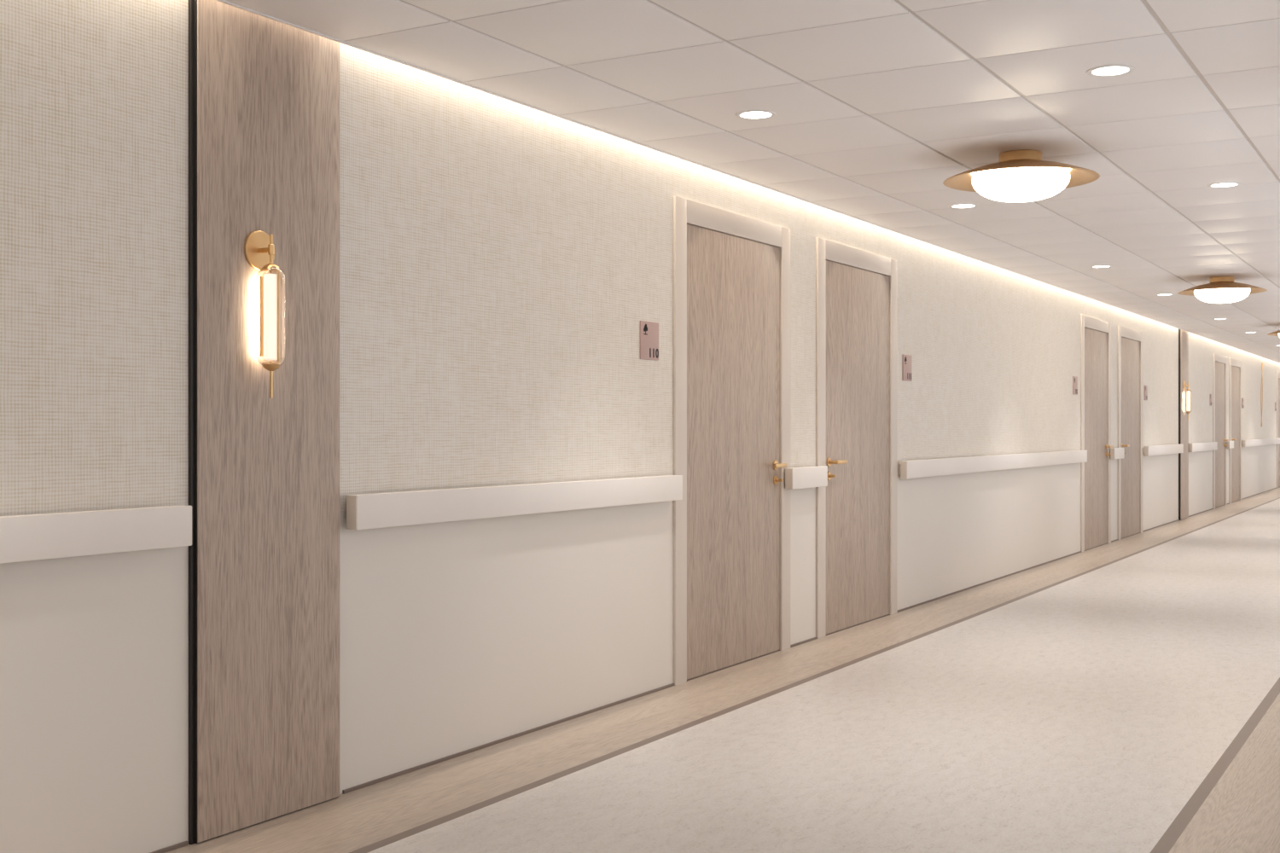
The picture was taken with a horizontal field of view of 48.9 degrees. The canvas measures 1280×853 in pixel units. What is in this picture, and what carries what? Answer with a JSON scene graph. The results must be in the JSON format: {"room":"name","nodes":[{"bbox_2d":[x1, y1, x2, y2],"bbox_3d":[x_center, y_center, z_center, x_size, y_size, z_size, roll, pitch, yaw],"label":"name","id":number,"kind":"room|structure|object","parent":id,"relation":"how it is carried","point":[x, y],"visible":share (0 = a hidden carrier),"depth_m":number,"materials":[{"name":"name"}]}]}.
{"room":"hospital interior","nodes":[
{"label":"hospital interior","id":0,"kind":"room"},
{"bbox_2d":[0,0,1279,852],"bbox_3d":[7.762,-0.110,19.678,0.200,2.620,50.200,0,0,30],"label":"wall","id":1,"kind":"structure","parent":0,"point":[503,261],"depth_m":5.05,"materials":[{"name":"white paint"}]},
{"bbox_2d":[0,505,191,564],"bbox_3d":[-1.850,0.280,3.031,0.068,0.113,2.210,0,0,30],"label":"handrail","id":2,"kind":"object","parent":1,"relation":"attached to","point":[26,538],"visible":1,"depth_m":3.68,"materials":[{"name":"paint"}]},
{"bbox_2d":[188,0,339,844],"bbox_3d":[-1.131,-0.068,4.298,0.026,2.535,0.616,0,0,30],"label":"wood wall panel","id":3,"kind":"object","parent":1,"relation":"attached to","point":[264,92],"visible":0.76,"depth_m":4.25,"materials":[{"name":"brown wood"}]},
{"bbox_2d":[244,230,285,398],"bbox_3d":[-1.109,-0.338,4.216,0.095,0.505,0.120,0,0,30],"label":"wall sconce","id":4,"kind":"object","parent":3,"relation":"attached to","point":[258,247],"visible":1,"depth_m":4.20,"materials":[{"name":"white glass"}]},
{"bbox_2d":[346,475,682,529],"bbox_3d":[-0.389,0.280,5.520,0.068,0.113,2.204,0,0,30],"label":"handrail","id":5,"kind":"object","parent":1,"relation":"attached to","point":[387,509],"visible":1,"depth_m":5.23,"materials":[{"name":"paint"}]},
{"bbox_2d":[640,320,658,360],"bbox_3d":[0.043,-0.385,6.314,0.009,0.170,0.160,0,0,30],"label":"room sign","id":6,"kind":"object","parent":1,"relation":"attached to","point":[648,330],"visible":1,"depth_m":6.30,"materials":[{"name":"pink plastic"}]},
{"bbox_2d":[149,487,1277,852],"bbox_3d":[7.902,1.194,19.711,0.008,0.012,50.000,0,0,30],"label":"baseboard","id":7,"kind":"structure","parent":1,"relation":"attached to","point":[429,764],"depth_m":5.58,"materials":[{"name":"beige wood"}]},
{"bbox_2d":[673,196,790,686],"bbox_3d":[0.464,0.066,7.073,0.168,2.268,1.285,0,0,30],"label":"door","id":8,"kind":"structure","parent":1,"relation":"in","point":[731,270],"depth_m":7.00,"materials":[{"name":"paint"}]},
{"bbox_2d":[215,0,1279,363],"bbox_3d":[7.948,-1.260,19.684,0.012,0.059,50.000,0,0,30],"label":"trim","id":9,"kind":"structure","parent":1,"relation":"attached to","point":[221,1],"depth_m":5.68,"materials":[{"name":"white metal"}]},
{"bbox_2d":[785,465,827,489],"bbox_3d":[0.907,0.280,7.730,0.068,0.113,0.482,0,0,30],"label":"handrail","id":10,"kind":"object","parent":1,"relation":"attached to","point":[805,477],"visible":1,"depth_m":7.66,"materials":[{"name":"paint"}]},
{"bbox_2d":[815,237,897,639],"bbox_3d":[1.305,0.066,8.506,0.168,2.268,1.285,0,0,30],"label":"door","id":11,"kind":"structure","parent":1,"relation":"in","point":[857,289],"depth_m":8.43,"materials":[{"name":"paint"}]},
{"bbox_2d":[901,354,911,381],"bbox_3d":[1.754,-0.385,9.231,0.009,0.170,0.160,0,0,30],"label":"room sign","id":12,"kind":"object","parent":1,"relation":"attached to","point":[906,359],"visible":1,"depth_m":9.21,"materials":[{"name":"pink plastic"}]},
{"bbox_2d":[898,449,1087,478],"bbox_3d":[2.951,0.280,11.213,0.068,0.113,4.997,0,0,30],"label":"handrail","id":13,"kind":"object","parent":1,"relation":"attached to","point":[916,468],"visible":1,"depth_m":10.50,"materials":[{"name":"paint"}]},
{"bbox_2d":[1072,376,1077,395],"bbox_3d":[4.090,-0.385,13.212,0.009,0.170,0.160,0,0,30],"label":"room sign","id":14,"kind":"object","parent":1,"relation":"attached to","point":[1074,378],"visible":1,"depth_m":13.19,"materials":[{"name":"pink plastic"}]},
{"bbox_2d":[1080,314,1112,552],"bbox_3d":[4.511,0.066,13.971,0.168,2.268,1.285,0,0,30],"label":"door","id":15,"kind":"structure","parent":1,"relation":"in","point":[1095,334],"depth_m":13.90,"materials":[{"name":"paint"}]},
{"bbox_2d":[1110,448,1124,459],"bbox_3d":[4.954,0.280,14.627,0.068,0.113,0.482,0,0,30],"label":"handrail","id":16,"kind":"object","parent":1,"relation":"attached to","point":[1116,453],"visible":1,"depth_m":14.52,"materials":[{"name":"paint"}]},
{"bbox_2d":[1117,325,1142,540],"bbox_3d":[5.351,0.066,15.403,0.168,2.268,1.285,0,0,30],"label":"door","id":17,"kind":"structure","parent":1,"relation":"in","point":[1130,341],"depth_m":15.39,"materials":[{"name":"paint"}]},
{"bbox_2d":[1144,385,1147,400],"bbox_3d":[5.801,-0.385,16.128,0.009,0.170,0.160,0,0,30],"label":"room sign","id":18,"kind":"object","parent":1,"relation":"attached to","point":[1145,386],"visible":1,"depth_m":16.12,"materials":[{"name":"pink plastic"}]},
{"bbox_2d":[1142,443,1183,456],"bbox_3d":[6.315,0.280,16.947,0.068,0.113,2.300,0,0,30],"label":"handrail","id":19,"kind":"object","parent":1,"relation":"attached to","point":[1167,449],"visible":1,"depth_m":16.69,"materials":[{"name":"paint"}]},
{"bbox_2d":[1178,329,1188,520],"bbox_3d":[7.057,-0.068,18.253,0.026,2.535,0.616,0,0,30],"label":"wood wall panel","id":20,"kind":"object","parent":1,"relation":"attached to","point":[1183,335],"visible":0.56,"depth_m":18.14,"materials":[{"name":"brown wood"}]},
{"bbox_2d":[1183,381,1192,419],"bbox_3d":[7.079,-0.338,18.171,0.095,0.505,0.120,0,0,30],"label":"wall sconce","id":21,"kind":"object","parent":20,"relation":"attached to","point":[1188,394],"visible":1,"depth_m":18.15,"materials":[{"name":"white glass"}]},
{"bbox_2d":[1188,442,1217,452],"bbox_3d":[7.793,0.280,19.465,0.068,0.113,2.181,0,0,30],"label":"handrail","id":22,"kind":"object","parent":1,"relation":"attached to","point":[1195,447],"visible":1,"depth_m":19.24,"materials":[{"name":"paint"}]},
{"bbox_2d":[1209,394,1211,406],"bbox_3d":[8.219,-0.385,20.250,0.009,0.170,0.160,0,0,30],"label":"room sign","id":23,"kind":"object","parent":1,"relation":"attached to","point":[1210,395],"visible":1,"depth_m":20.21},
{"bbox_2d":[1212,353,1228,509],"bbox_3d":[8.640,0.066,21.009,0.168,2.268,1.285,0,0,30],"label":"door","id":24,"kind":"structure","parent":1,"relation":"in","point":[1219,363],"depth_m":21.02,"materials":[{"name":"paint"}]},
{"bbox_2d":[1226,441,1233,448],"bbox_3d":[9.083,0.280,21.665,0.068,0.113,0.482,0,0,30],"label":"handrail","id":25,"kind":"object","parent":1,"relation":"attached to","point":[1230,444],"visible":1,"depth_m":21.48,"materials":[{"name":"paint"}]},
{"bbox_2d":[1229,358,1241,503],"bbox_3d":[9.481,0.066,22.441,0.168,2.268,1.285,0,0,30],"label":"door","id":26,"kind":"structure","parent":1,"relation":"in","point":[1235,365],"depth_m":22.42,"materials":[{"name":"paint"}]},
{"bbox_2d":[1241,437,1279,447],"bbox_3d":[11.140,0.280,25.171,0.068,0.113,5.050,0,0,30],"label":"handrail","id":27,"kind":"object","parent":1,"relation":"attached to","point":[1249,443],"visible":1,"depth_m":24.60,"materials":[{"name":"paint"}]},
{"bbox_2d":[1260,362,1262,425],"bbox_3d":[11.194,-0.575,25.315,0.010,1.153,0.251,0,0,30],"label":"art","id":28,"kind":"object","parent":1,"relation":"attached to","point":[1261,363],"visible":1,"depth_m":25.32,"materials":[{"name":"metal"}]},
{"bbox_2d":[1276,372,1279,488],"bbox_3d":[12.714,0.066,27.952,0.168,2.268,1.285,0,0,30],"label":"door","id":29,"kind":"structure","parent":1,"relation":"in","point":[1277,373],"depth_m":27.56,"materials":[{"name":"paint"}]},
{"bbox_2d":[165,487,1279,852],"bbox_3d":[10.298,1.250,18.306,5.963,0.100,50.400,0,0,30],"label":"floor","id":30,"kind":"structure","parent":0,"point":[1122,695],"depth_m":5.37,"materials":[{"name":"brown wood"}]},
{"bbox_2d":[224,0,1279,362],"bbox_3d":[10.298,-1.367,18.306,5.963,0.265,50.400,0,0,30],"label":"ceiling","id":31,"kind":"structure","parent":0,"point":[876,104],"depth_m":5.36,"materials":[{"name":"tile"}]},
{"bbox_2d":[735,110,776,120],"bbox_3d":[0.458,-1.234,5.563,0.162,0.009,0.162,0,0,30],"label":"recessed light","id":32,"kind":"object","parent":31,"relation":"in","point":[748,114],"visible":1,"depth_m":5.56,"materials":[{"name":"white metal"}]},
{"bbox_2d":[948,203,977,209],"bbox_3d":[1.809,-1.234,7.866,0.162,0.009,0.162,0,0,30],"label":"recessed light","id":33,"kind":"object","parent":31,"relation":"in","point":[956,206],"visible":1,"depth_m":7.86,"materials":[{"name":"white metal"}]},
{"bbox_2d":[942,149,1099,202],"bbox_3d":[1.722,-1.129,6.364,0.684,0.212,0.684,0,0,30],"label":"ceiling lamp","id":34,"kind":"object","parent":31,"relation":"attached to","point":[1020,176],"depth_m":6.24,"materials":[{"name":"white glass"}]},
{"bbox_2d":[1090,265,1111,267],"bbox_3d":[3.555,-1.234,10.842,0.162,0.009,0.162,0,0,30],"label":"recessed light","id":35,"kind":"object","parent":31,"relation":"in","point":[1094,266],"visible":1,"depth_m":10.84,"materials":[{"name":"white metal"}]},
{"bbox_2d":[1086,64,1134,77],"bbox_3d":[1.631,-1.234,4.875,0.162,0.009,0.162,0,0,30],"label":"recessed light","id":36,"kind":"object","parent":31,"relation":"in","point":[1116,70],"visible":1,"depth_m":4.87,"materials":[{"name":"white metal"}]},
{"bbox_2d":[1155,293,1173,296],"bbox_3d":[4.906,-1.234,13.145,0.162,0.009,0.162,0,0,30],"label":"recessed light","id":37,"kind":"object","parent":31,"relation":"in","point":[1160,294],"visible":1,"depth_m":13.16,"materials":[{"name":"white metal"}]},
{"bbox_2d":[1177,276,1267,303],"bbox_3d":[4.819,-1.129,11.642,0.684,0.212,0.684,0,0,30],"label":"ceiling lamp","id":38,"kind":"object","parent":31,"relation":"attached to","point":[1220,289],"depth_m":11.51,"materials":[{"name":"white glass"}]},
{"bbox_2d":[1207,181,1241,188],"bbox_3d":[2.982,-1.234,7.178,0.162,0.009,0.162,0,0,30],"label":"recessed light","id":39,"kind":"object","parent":31,"relation":"in","point":[1225,184],"visible":1,"depth_m":7.17,"materials":[{"name":"white metal"}]},
{"bbox_2d":[1267,330,1279,337],"bbox_3d":[7.916,-1.129,16.921,0.684,0.212,0.684,0,0,30],"label":"ceiling lamp","id":40,"kind":"object","parent":31,"relation":"attached to","point":[1277,333],"depth_m":16.95,"materials":[{"name":"gold metal"}]}
]}

